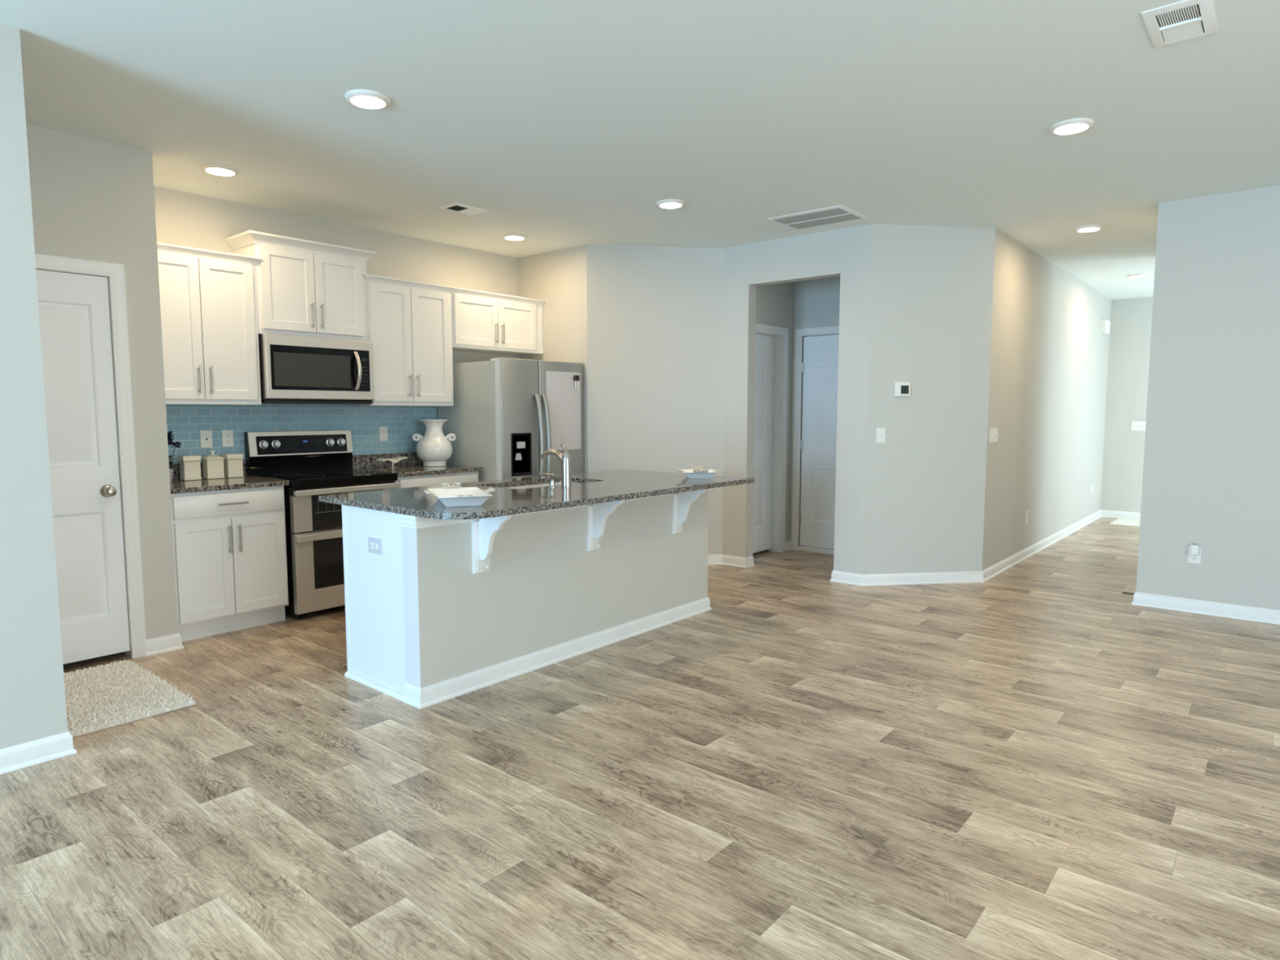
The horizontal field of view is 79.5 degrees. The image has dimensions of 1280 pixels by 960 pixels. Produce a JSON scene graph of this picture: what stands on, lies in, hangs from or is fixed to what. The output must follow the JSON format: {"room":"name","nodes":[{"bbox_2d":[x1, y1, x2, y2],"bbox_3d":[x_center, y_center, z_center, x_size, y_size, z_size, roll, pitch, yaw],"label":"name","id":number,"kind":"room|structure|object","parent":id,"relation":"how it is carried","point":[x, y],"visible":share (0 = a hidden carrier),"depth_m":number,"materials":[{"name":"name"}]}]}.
{"room":"open-plan kitchen","nodes":[
{"label":"open-plan kitchen","id":0,"kind":"room"},
{"bbox_2d":[0,22,67,749],"bbox_3d":[-4.216,-0.085,0.719,0.120,2.743,5.913,4,7,40],"label":"wall","id":1,"kind":"structure","parent":0,"point":[33,705],"depth_m":2.89,"materials":[{"name":"grey paint"}]},
{"bbox_2d":[0,730,76,774],"bbox_3d":[-4.162,1.233,0.884,0.141,0.088,5.814,4,7,40],"label":"baseboard","id":2,"kind":"structure","parent":1,"relation":"attached to","point":[26,754],"depth_m":2.96,"materials":[{"name":"white wood"}]},
{"bbox_2d":[26,124,177,639],"bbox_3d":[-3.315,-0.379,4.012,0.684,2.743,1.290,4,7,40],"label":"wall","id":3,"kind":"structure","parent":0,"point":[91,199],"depth_m":4.13,"materials":[{"name":"grey paint"}]},
{"bbox_2d":[35,253,146,664],"bbox_3d":[-3.062,-0.055,3.858,0.178,2.124,0.907,4,7,40],"label":"door","id":4,"kind":"structure","parent":3,"relation":"in","point":[82,303],"depth_m":4.04,"materials":[{"name":"white paint"}]},
{"bbox_2d":[146,632,184,656],"bbox_3d":[-2.705,0.922,4.362,0.093,0.088,0.190,4,7,40],"label":"baseboard","id":5,"kind":"structure","parent":3,"relation":"attached to","point":[166,643],"depth_m":4.33,"materials":[{"name":"white wood"}]},
{"bbox_2d":[153,186,519,475],"bbox_3d":[-2.181,-0.554,5.968,0.129,2.743,3.415,4,7,40],"label":"wall","id":6,"kind":"structure","parent":0,"point":[183,219],"depth_m":5.65,"materials":[{"name":"grey paint"}]},
{"bbox_2d":[200,430,213,448],"bbox_3d":[-2.859,-0.270,5.077,0.009,0.118,0.074,4,7,40],"label":"cable plate","id":7,"kind":"object","parent":6,"relation":"attached to","point":[206,436],"visible":1,"depth_m":5.08,"materials":[{"name":"white plastic"}]},
{"bbox_2d":[156,242,262,404],"bbox_3d":[-2.780,-0.944,4.828,0.388,0.938,0.713,4,7,40],"label":"upper cabinet","id":8,"kind":"object","parent":6,"relation":"attached to","point":[209,318],"visible":0.84,"depth_m":4.74,"materials":[{"name":"white paint"}]},
{"bbox_2d":[221,430,233,447],"bbox_3d":[-2.773,-0.279,5.179,0.009,0.114,0.072,4,7,40],"label":"wall outlet","id":9,"kind":"object","parent":6,"relation":"attached to","point":[227,435],"visible":1,"depth_m":5.18,"materials":[{"name":"white plastic"}]},
{"bbox_2d":[225,433,230,437],"bbox_3d":[-2.771,-0.298,5.176,0.003,0.029,0.031,4,7,40],"label":"receptacle","id":10,"kind":"object","parent":9,"relation":"attached to","point":[227,435],"depth_m":5.17,"materials":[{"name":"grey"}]},
{"bbox_2d":[225,439,231,443],"bbox_3d":[-2.771,-0.259,5.179,0.003,0.029,0.031,4,7,40],"label":"receptacle","id":11,"kind":"object","parent":9,"relation":"attached to","point":[227,441],"depth_m":5.18,"materials":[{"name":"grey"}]},
{"bbox_2d":[224,230,375,341],"bbox_3d":[-2.322,-1.300,5.341,0.388,0.638,0.880,4,7,40],"label":"upper cabinet","id":12,"kind":"object","parent":6,"relation":"attached to","point":[307,288],"visible":0.91,"depth_m":5.20,"materials":[{"name":"white paint"}]},
{"bbox_2d":[257,333,374,404],"bbox_3d":[-2.292,-0.755,5.365,0.448,0.444,0.768,4,7,40],"label":"microwave","id":13,"kind":"object","parent":12,"relation":"attached to","point":[294,370],"visible":0.95,"depth_m":5.21,"materials":[{"name":"silver metal"}]},
{"bbox_2d":[378,426,387,440],"bbox_3d":[-2.020,-0.364,6.069,0.009,0.114,0.072,4,7,40],"label":"wall outlet","id":14,"kind":"object","parent":6,"relation":"attached to","point":[384,429],"visible":1,"depth_m":6.06,"materials":[{"name":"white plastic"}]},
{"bbox_2d":[347,274,453,406],"bbox_3d":[-1.844,-1.042,5.934,0.388,0.935,0.762,4,7,40],"label":"upper cabinet","id":15,"kind":"object","parent":6,"relation":"attached to","point":[410,325],"visible":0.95,"depth_m":5.82,"materials":[{"name":"white paint"}]},
{"bbox_2d":[451,287,545,355],"bbox_3d":[-1.282,-1.335,6.577,0.388,0.466,0.978,4,7,40],"label":"upper cabinet","id":16,"kind":"object","parent":6,"relation":"attached to","point":[482,322],"visible":0.93,"depth_m":6.44,"materials":[{"name":"white paint"}]},
{"bbox_2d":[517,244,587,472],"bbox_3d":[-0.743,-0.638,6.907,0.872,2.743,0.120,4,7,40],"label":"wall","id":17,"kind":"structure","parent":0,"point":[558,277],"depth_m":6.69,"materials":[{"name":"grey paint"}]},
{"bbox_2d":[0,516,1279,959],"bbox_3d":[1.237,1.120,3.209,9.340,0.100,16.570,4,7,40],"label":"floor","id":18,"kind":"structure","parent":0,"point":[1032,760],"depth_m":2.73,"materials":[{"name":"brown wood"}]},
{"bbox_2d":[63,659,195,737],"bbox_3d":[-2.643,1.024,3.559,0.946,0.027,0.780,4,7,40],"label":"door mat","id":19,"kind":"object","parent":18,"relation":"on","point":[100,697],"visible":0.65,"depth_m":3.60,"materials":[{"name":"beige carpet"}]},
{"bbox_2d":[170,485,288,641],"bbox_3d":[-2.687,0.480,4.846,0.669,0.884,0.670,4,7,40],"label":"base cabinet","id":20,"kind":"object","parent":18,"relation":"on","point":[229,546],"visible":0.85,"depth_m":4.65,"materials":[{"name":"white paint"}]},
{"bbox_2d":[168,460,288,493],"bbox_3d":[-2.688,-0.028,4.814,0.650,0.132,0.687,4,7,40],"label":"countertop","id":21,"kind":"structure","parent":20,"relation":"on","point":[177,486],"depth_m":4.74,"materials":[{"name":"stone"}]},
{"bbox_2d":[167,431,181,482],"bbox_3d":[-2.926,-0.145,4.757,0.129,0.316,0.146,2,6,23],"label":"potted flowers","id":22,"kind":"object","parent":21,"relation":"on","point":[170,439],"visible":0.27,"depth_m":4.76,"materials":[{"name":"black plant"}]},
{"bbox_2d":[177,455,201,480],"bbox_3d":[-2.866,-0.078,4.906,0.104,0.154,0.105,5,7,44],"label":"canister","id":23,"kind":"object","parent":21,"relation":"on","point":[189,465],"visible":1,"depth_m":4.87,"materials":[{"name":"beige ceramic"}]},
{"bbox_2d":[200,449,225,479],"bbox_3d":[-2.780,-0.103,5.014,0.107,0.185,0.107,5,7,44],"label":"canister","id":24,"kind":"object","parent":21,"relation":"on","point":[212,464],"visible":1,"depth_m":4.98,"materials":[{"name":"beige ceramic"}]},
{"bbox_2d":[222,453,244,477],"bbox_3d":[-2.700,-0.096,5.109,0.102,0.154,0.103,5,7,44],"label":"canister","id":25,"kind":"object","parent":21,"relation":"on","point":[233,463],"visible":0.91,"depth_m":5.07,"materials":[{"name":"beige ceramic"}]},
{"bbox_2d":[244,429,400,618],"bbox_3d":[-2.186,0.268,5.371,0.692,1.212,0.764,4,7,40],"label":"range","id":26,"kind":"object","parent":18,"relation":"on","point":[314,464],"visible":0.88,"depth_m":5.12,"materials":[{"name":"silver metal"}]},
{"bbox_2d":[252,468,397,488],"bbox_3d":[-2.178,-0.015,5.343,0.579,0.057,0.758,4,7,40],"label":"cooktop","id":27,"kind":"object","parent":26,"relation":"in","point":[298,478],"depth_m":5.26,"materials":[{"name":"black glass"}]},
{"bbox_2d":[394,471,478,488],"bbox_3d":[-1.720,0.378,5.989,0.669,0.884,0.735,4,7,40],"label":"base cabinet","id":28,"kind":"object","parent":18,"relation":"on","point":[466,477],"visible":0.09,"depth_m":5.74,"materials":[{"name":"white paint"}]},
{"bbox_2d":[352,452,483,477],"bbox_3d":[-1.723,-0.130,5.954,0.650,0.132,0.763,4,7,40],"label":"countertop","id":29,"kind":"structure","parent":28,"relation":"on","point":[412,465],"depth_m":5.95,"materials":[{"name":"stone"}]},
{"bbox_2d":[376,456,408,467],"bbox_3d":[-1.917,-0.135,5.956,0.106,0.082,0.221,4,7,40],"label":"dish","id":30,"kind":"object","parent":29,"relation":"on","point":[395,460],"visible":1,"depth_m":5.93,"materials":[{"name":"beige ceramic"}]},
{"bbox_2d":[376,456,408,463],"bbox_3d":[-1.920,-0.153,5.956,0.100,0.046,0.221,4,7,40],"label":"bowl","id":31,"kind":"object","parent":30,"relation":"on","point":[395,460],"depth_m":5.93,"materials":[{"name":"beige ceramic"}]},
{"bbox_2d":[412,419,456,466],"bbox_3d":[-1.643,-0.297,6.149,0.282,0.370,0.282,4,7,40],"label":"vase","id":32,"kind":"object","parent":29,"relation":"on","point":[434,449],"visible":1,"depth_m":6.07,"materials":[{"name":"white ceramic"}]},
{"bbox_2d":[437,357,583,481],"bbox_3d":[-1.053,-0.110,6.524,0.906,1.760,0.908,4,7,40],"label":"refrigerator","id":33,"kind":"object","parent":18,"relation":"on","point":[499,418],"visible":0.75,"depth_m":6.11,"materials":[{"name":"silver metal"}]},
{"bbox_2d":[546,370,581,450],"bbox_3d":[-0.633,-0.574,6.406,0.004,0.646,0.396,4,7,40],"label":"board","id":34,"kind":"object","parent":33,"relation":"attached to","point":[563,400],"visible":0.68,"depth_m":6.41,"materials":[{"name":"white"}]},
{"bbox_2d":[573,374,577,389],"bbox_3d":[-0.541,-0.820,6.466,0.029,0.124,0.030,4,7,40],"label":"marker","id":35,"kind":"object","parent":34,"relation":"attached to","point":[575,375],"visible":1,"depth_m":6.46,"materials":[{"name":"white plastic"}]},
{"bbox_2d":[577,375,579,389],"bbox_3d":[-0.523,-0.822,6.488,0.029,0.124,0.030,4,7,40],"label":"marker","id":36,"kind":"object","parent":34,"relation":"attached to","point":[578,376],"visible":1,"depth_m":6.48,"materials":[{"name":"white plastic"}]},
{"bbox_2d":[341,483,711,709],"bbox_3d":[-0.432,0.511,4.495,0.883,0.884,2.314,4,7,40],"label":"kitchen island","id":37,"kind":"object","parent":18,"relation":"on","point":[448,609],"visible":0.84,"depth_m":3.90,"materials":[{"name":"grey paint"}]},
{"bbox_2d":[368,537,382,555],"bbox_3d":[-1.276,0.317,3.700,0.114,0.072,0.009,4,7,40],"label":"wall outlet","id":38,"kind":"object","parent":37,"relation":"attached to","point":[375,545],"visible":1,"depth_m":3.69,"materials":[{"name":"grey plastic"}]},
{"bbox_2d":[369,542,373,548],"bbox_3d":[-1.292,0.316,3.710,0.031,0.029,0.003,4,7,40],"label":"receptacle","id":39,"kind":"object","parent":38,"relation":"attached to","point":[371,544],"depth_m":3.71,"materials":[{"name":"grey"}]},
{"bbox_2d":[318,469,755,519],"bbox_3d":[-0.456,0.048,4.532,1.180,0.030,2.384,4,7,40],"label":"island countertop","id":40,"kind":"structure","parent":37,"relation":"on","point":[607,486],"depth_m":4.11,"materials":[{"name":"stone"}]},
{"bbox_2d":[423,482,495,506],"bbox_3d":[-0.873,0.070,3.692,0.323,0.076,0.458,-2,5,-22],"label":"serving dish","id":41,"kind":"object","parent":40,"relation":"on","point":[452,495],"visible":1,"depth_m":3.65,"materials":[{"name":"white ceramic"}]},
{"bbox_2d":[502,481,580,488],"bbox_3d":[-0.597,0.141,4.735,0.429,0.190,0.759,4,7,40],"label":"sink","id":42,"kind":"object","parent":40,"relation":"in","point":[557,482],"visible":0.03,"depth_m":4.94,"materials":[{"name":"silver metal"}]},
{"bbox_2d":[540,472,555,487],"bbox_3d":[-0.535,-0.001,4.463,0.118,0.080,0.042,4,7,40],"label":"soap dispenser","id":43,"kind":"object","parent":40,"relation":"on","point":[552,484],"visible":1,"depth_m":4.43,"materials":[{"name":"grey metal"}]},
{"bbox_2d":[539,443,571,486],"bbox_3d":[-0.502,-0.094,4.559,0.247,0.249,0.060,4,7,40],"label":"faucet","id":44,"kind":"object","parent":40,"relation":"on","point":[565,459],"visible":1,"depth_m":4.49,"materials":[{"name":"grey metal"}]},
{"bbox_2d":[675,465,722,478],"bbox_3d":[0.392,-0.052,5.113,0.303,0.066,0.343,0,5,0],"label":"serving dish","id":45,"kind":"object","parent":40,"relation":"on","point":[693,473],"visible":1,"depth_m":5.01,"materials":[{"name":"white ceramic"}]},
{"bbox_2d":[681,469,717,478],"bbox_3d":[0.392,-0.040,5.114,0.225,0.043,0.270,0,5,0],"label":"bowl","id":46,"kind":"object","parent":45,"relation":"on","point":[691,473],"depth_m":5.00,"materials":[{"name":"white ceramic"}]},
{"bbox_2d":[1109,518,1140,527],"bbox_3d":[6.123,0.528,9.204,0.790,0.012,0.640,4,7,40],"label":"rug","id":47,"kind":"object","parent":18,"relation":"on","point":[1121,522],"visible":0.44,"depth_m":9.27,"materials":[{"name":"white fabric"}]},
{"bbox_2d":[0,0,1279,299],"bbox_3d":[1.237,-1.722,2.955,9.340,0.120,16.570,4,7,40],"label":"ceiling","id":48,"kind":"structure","parent":0,"point":[568,122],"depth_m":3.55,"materials":[{"name":"white paint"}]},
{"bbox_2d":[200,164,239,176],"bbox_3d":[-2.421,-1.785,4.442,0.192,0.018,0.192,4,7,40],"label":"recessed light","id":49,"kind":"object","parent":48,"relation":"in","point":[214,169],"visible":1,"depth_m":4.41,"materials":[{"name":"white"}]},
{"bbox_2d":[206,168,234,175],"bbox_3d":[-2.421,-1.780,4.442,0.143,0.007,0.143,4,7,40],"label":"diffuser","id":50,"kind":"object","parent":49,"relation":"attached to","point":[217,171],"depth_m":4.44,"materials":[{"name":"white plastic"}]},
{"bbox_2d":[344,89,390,109],"bbox_3d":[-1.216,-1.696,3.440,0.192,0.018,0.192,4,7,40],"label":"recessed light","id":51,"kind":"object","parent":48,"relation":"in","point":[364,99],"visible":1,"depth_m":3.41,"materials":[{"name":"white"}]},
{"bbox_2d":[351,95,384,107],"bbox_3d":[-1.216,-1.691,3.441,0.143,0.007,0.143,4,7,40],"label":"diffuser","id":52,"kind":"object","parent":51,"relation":"attached to","point":[361,101],"depth_m":3.43,"materials":[{"name":"white plastic"}]},
{"bbox_2d":[439,202,488,215],"bbox_3d":[-1.216,-1.867,5.320,0.187,0.010,0.280,4,7,40],"label":"ceiling vent","id":53,"kind":"object","parent":48,"relation":"in","point":[456,207],"visible":1,"depth_m":5.30,"materials":[{"name":"white metal"}]},
{"bbox_2d":[502,233,526,240],"bbox_3d":[-1.001,-1.937,6.145,0.192,0.018,0.192,4,7,40],"label":"recessed light","id":54,"kind":"object","parent":48,"relation":"in","point":[513,237],"visible":1,"depth_m":6.11,"materials":[{"name":"white plastic"}]},
{"bbox_2d":[505,236,523,239],"bbox_3d":[-1.001,-1.933,6.146,0.143,0.007,0.143,4,7,40],"label":"diffuser","id":55,"kind":"object","parent":54,"relation":"attached to","point":[506,237],"depth_m":6.15,"materials":[{"name":"white plastic"}]},
{"bbox_2d":[656,199,684,208],"bbox_3d":[0.205,-1.850,5.166,0.192,0.018,0.192,4,7,40],"label":"recessed light","id":56,"kind":"object","parent":48,"relation":"in","point":[665,203],"visible":1,"depth_m":5.13,"materials":[{"name":"white"}]},
{"bbox_2d":[660,202,680,208],"bbox_3d":[0.205,-1.845,5.167,0.143,0.007,0.143,4,7,40],"label":"diffuser","id":57,"kind":"object","parent":56,"relation":"attached to","point":[663,205],"depth_m":5.16,"materials":[{"name":"white plastic"}]},
{"bbox_2d":[768,204,866,229],"bbox_3d":[1.280,-1.887,5.560,0.573,0.014,0.425,4,7,40],"label":"ceiling vent","id":58,"kind":"object","parent":48,"relation":"in","point":[836,214],"visible":1,"depth_m":5.52,"materials":[{"name":"white metal"}]},
{"bbox_2d":[1048,118,1093,134],"bbox_3d":[2.110,-1.725,3.766,0.192,0.018,0.192,4,7,40],"label":"recessed light","id":59,"kind":"object","parent":48,"relation":"in","point":[1074,126],"visible":1,"depth_m":3.74,"materials":[{"name":"white"}]},
{"bbox_2d":[1054,123,1088,133],"bbox_3d":[2.110,-1.720,3.766,0.143,0.007,0.143,4,7,40],"label":"diffuser","id":60,"kind":"object","parent":59,"relation":"attached to","point":[1060,128],"depth_m":3.76,"materials":[{"name":"white plastic"}]},
{"bbox_2d":[1074,224,1103,232],"bbox_3d":[3.415,-1.912,5.861,0.192,0.018,0.192,4,7,40],"label":"recessed light","id":61,"kind":"object","parent":48,"relation":"in","point":[1091,228],"visible":1,"depth_m":5.83,"materials":[{"name":"white plastic"}]},
{"bbox_2d":[1077,227,1098,231],"bbox_3d":[3.415,-1.907,5.862,0.143,0.007,0.143,4,7,40],"label":"diffuser","id":62,"kind":"object","parent":61,"relation":"attached to","point":[1079,229],"depth_m":5.86,"materials":[{"name":"white plastic"}]},
{"bbox_2d":[1126,273,1148,278],"bbox_3d":[5.108,-2.094,7.905,0.192,0.018,0.192,4,7,40],"label":"recessed light","id":63,"kind":"object","parent":48,"relation":"in","point":[1137,275],"visible":1,"depth_m":7.87,"materials":[{"name":"white plastic"}]},
{"bbox_2d":[1141,0,1217,48],"bbox_3d":[1.942,-1.639,2.765,0.196,0.010,0.342,4,7,40],"label":"ceiling vent","id":64,"kind":"object","parent":48,"relation":"in","point":[1186,20],"visible":1,"depth_m":2.75,"materials":[{"name":"white"}]},
{"bbox_2d":[586,244,724,554],"bbox_3d":[0.159,-0.620,6.708,1.235,2.743,0.119,-1,5,-6],"label":"wall","id":65,"kind":"structure","parent":0,"point":[655,315],"depth_m":6.61,"materials":[{"name":"grey paint"}]},
{"bbox_2d":[707,554,754,568],"bbox_3d":[0.264,0.709,6.751,1.479,0.088,0.180,0,5,1],"label":"baseboard","id":66,"kind":"structure","parent":65,"relation":"attached to","point":[713,559],"depth_m":6.76,"materials":[{"name":"white wood"}]},
{"bbox_2d":[755,281,794,541],"bbox_3d":[1.166,-0.661,7.173,0.120,2.743,1.041,4,7,40],"label":"wall","id":67,"kind":"structure","parent":0,"point":[775,303],"depth_m":7.26,"materials":[{"name":"grey paint"}]},
{"bbox_2d":[752,323,788,553],"bbox_3d":[1.080,-0.345,7.083,0.139,2.128,0.829,4,7,40],"label":"door","id":68,"kind":"structure","parent":67,"relation":"in","point":[771,342],"depth_m":7.28,"materials":[{"name":"white paint"}]},
{"bbox_2d":[784,540,791,551],"bbox_3d":[1.442,0.642,7.504,0.026,0.088,0.118,4,7,40],"label":"baseboard","id":69,"kind":"structure","parent":67,"relation":"attached to","point":[788,544],"depth_m":7.51,"materials":[{"name":"white"}]},
{"bbox_2d":[722,224,871,574],"bbox_3d":[1.267,-0.587,6.335,1.309,2.743,0.115,4,7,40],"label":"wall","id":70,"kind":"structure","parent":0,"point":[845,253],"depth_m":6.11,"materials":[{"name":"grey paint"}]},
{"bbox_2d":[790,275,839,546],"bbox_3d":[1.964,-0.655,7.103,1.190,2.743,0.120,4,7,40],"label":"wall","id":71,"kind":"structure","parent":0,"point":[816,301],"depth_m":7.24,"materials":[{"name":"grey paint"}]},
{"bbox_2d":[791,325,839,555],"bbox_3d":[1.893,-0.353,7.178,0.958,2.128,0.139,4,7,40],"label":"door","id":72,"kind":"structure","parent":71,"relation":"in","point":[820,366],"depth_m":7.32,"materials":[{"name":"white paint"}]},
{"bbox_2d":[862,224,995,574],"bbox_3d":[2.215,-0.556,5.995,0.994,2.743,0.119,-1,5,-7],"label":"wall","id":73,"kind":"structure","parent":0,"point":[931,287],"depth_m":5.93,"materials":[{"name":"grey paint"}]},
{"bbox_2d":[875,427,885,443],"bbox_3d":[1.847,-0.341,5.897,0.072,0.116,0.017,-1,5,-7],"label":"light switch","id":74,"kind":"object","parent":73,"relation":"attached to","point":[881,432],"visible":1,"depth_m":5.90,"materials":[{"name":"white plastic"}]},
{"bbox_2d":[893,382,910,396],"bbox_3d":[2.005,-0.693,5.881,0.124,0.110,0.027,-1,5,-7],"label":"thermostat","id":75,"kind":"object","parent":73,"relation":"attached to","point":[900,388],"visible":1,"depth_m":5.87,"materials":[{"name":"white plastic"}]},
{"bbox_2d":[982,228,1111,570],"bbox_3d":[4.311,-0.733,7.979,0.120,2.743,5.095,4,7,40],"label":"wall","id":76,"kind":"structure","parent":0,"point":[1049,355],"depth_m":7.23,"materials":[{"name":"grey paint"}]},
{"bbox_2d":[829,510,1140,586],"bbox_3d":[4.522,0.591,8.070,6.942,0.088,2.587,-2,5,-19],"label":"baseboard","id":77,"kind":"structure","parent":76,"relation":"attached to","point":[950,577],"depth_m":6.10,"materials":[{"name":"white wood"}]},
{"bbox_2d":[989,427,998,443],"bbox_3d":[2.793,-0.353,6.098,0.017,0.114,0.226,4,7,40],"label":"light switch","id":78,"kind":"object","parent":76,"relation":"attached to","point":[993,434],"visible":1,"depth_m":6.09,"materials":[{"name":"white plastic"}]},
{"bbox_2d":[1025,510,1028,523],"bbox_3d":[3.555,0.340,7.073,0.009,0.114,0.072,4,7,40],"label":"wall outlet","id":79,"kind":"object","parent":76,"relation":"attached to","point":[1027,511],"visible":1,"depth_m":7.06,"materials":[{"name":"white plastic"}]},
{"bbox_2d":[1100,319,1110,334],"bbox_3d":[5.633,-1.850,9.315,0.058,0.160,0.260,4,7,40],"label":"door chime","id":80,"kind":"object","parent":76,"relation":"attached to","point":[1105,324],"visible":1,"depth_m":9.23,"materials":[{"name":"white plastic"}]},
{"bbox_2d":[1100,296,1153,512],"bbox_3d":[7.156,-0.809,8.832,3.127,2.743,0.120,4,7,40],"label":"wall","id":81,"kind":"structure","parent":0,"point":[1131,319],"depth_m":9.64,"materials":[{"name":"grey paint"}]},
{"bbox_2d":[1130,421,1146,431],"bbox_3d":[6.197,-0.671,9.566,0.164,0.116,0.017,4,7,40],"label":"light switch","id":82,"kind":"object","parent":81,"relation":"attached to","point":[1135,425],"visible":0.88,"depth_m":9.57,"materials":[{"name":"white plastic"}]},
{"bbox_2d":[1136,200,1180,594],"bbox_3d":[4.266,-0.568,6.124,0.120,2.743,2.296,4,7,40],"label":"wall","id":83,"kind":"structure","parent":0,"point":[1168,217],"depth_m":5.24,"materials":[{"name":"grey paint"}]},
{"bbox_2d":[1156,185,1279,610],"bbox_3d":[5.240,-0.368,3.889,4.261,2.743,0.120,4,7,40],"label":"wall","id":84,"kind":"structure","parent":0,"point":[1221,490],"depth_m":5.00,"materials":[{"name":"grey paint"}]},
{"bbox_2d":[1121,591,1133,595],"bbox_3d":[3.510,0.817,5.533,0.080,0.020,0.020,4,7,40],"label":"floor vent","id":85,"kind":"object","parent":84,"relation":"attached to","point":[1124,593],"visible":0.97,"depth_m":5.53,"materials":[{"name":"grey metal"}]},
{"bbox_2d":[1187,546,1201,564],"bbox_3d":[3.722,0.505,5.167,0.072,0.114,0.009,4,7,40],"label":"wall outlet","id":86,"kind":"object","parent":84,"relation":"attached to","point":[1195,559],"visible":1,"depth_m":5.17,"materials":[{"name":"white plastic"}]},
{"bbox_2d":[1191,555,1197,560],"bbox_3d":[3.720,0.525,5.167,0.031,0.029,0.003,4,7,40],"label":"receptacle","id":87,"kind":"object","parent":86,"relation":"attached to","point":[1193,557],"depth_m":5.17,"materials":[{"name":"grey plastic"}]},
{"bbox_2d":[1190,542,1199,555],"bbox_3d":[3.709,0.463,5.148,0.048,0.080,0.030,4,7,40],"label":"plug","id":88,"kind":"object","parent":86,"relation":"attached to","point":[1194,548],"visible":1,"depth_m":5.14,"materials":[{"name":"white plastic"}]},
{"bbox_2d":[1131,591,1279,624],"bbox_3d":[5.835,0.873,4.912,4.282,0.088,2.317,4,7,40],"label":"baseboard","id":89,"kind":"structure","parent":84,"relation":"attached to","point":[1193,606],"depth_m":5.13,"materials":[{"name":"white wood"}]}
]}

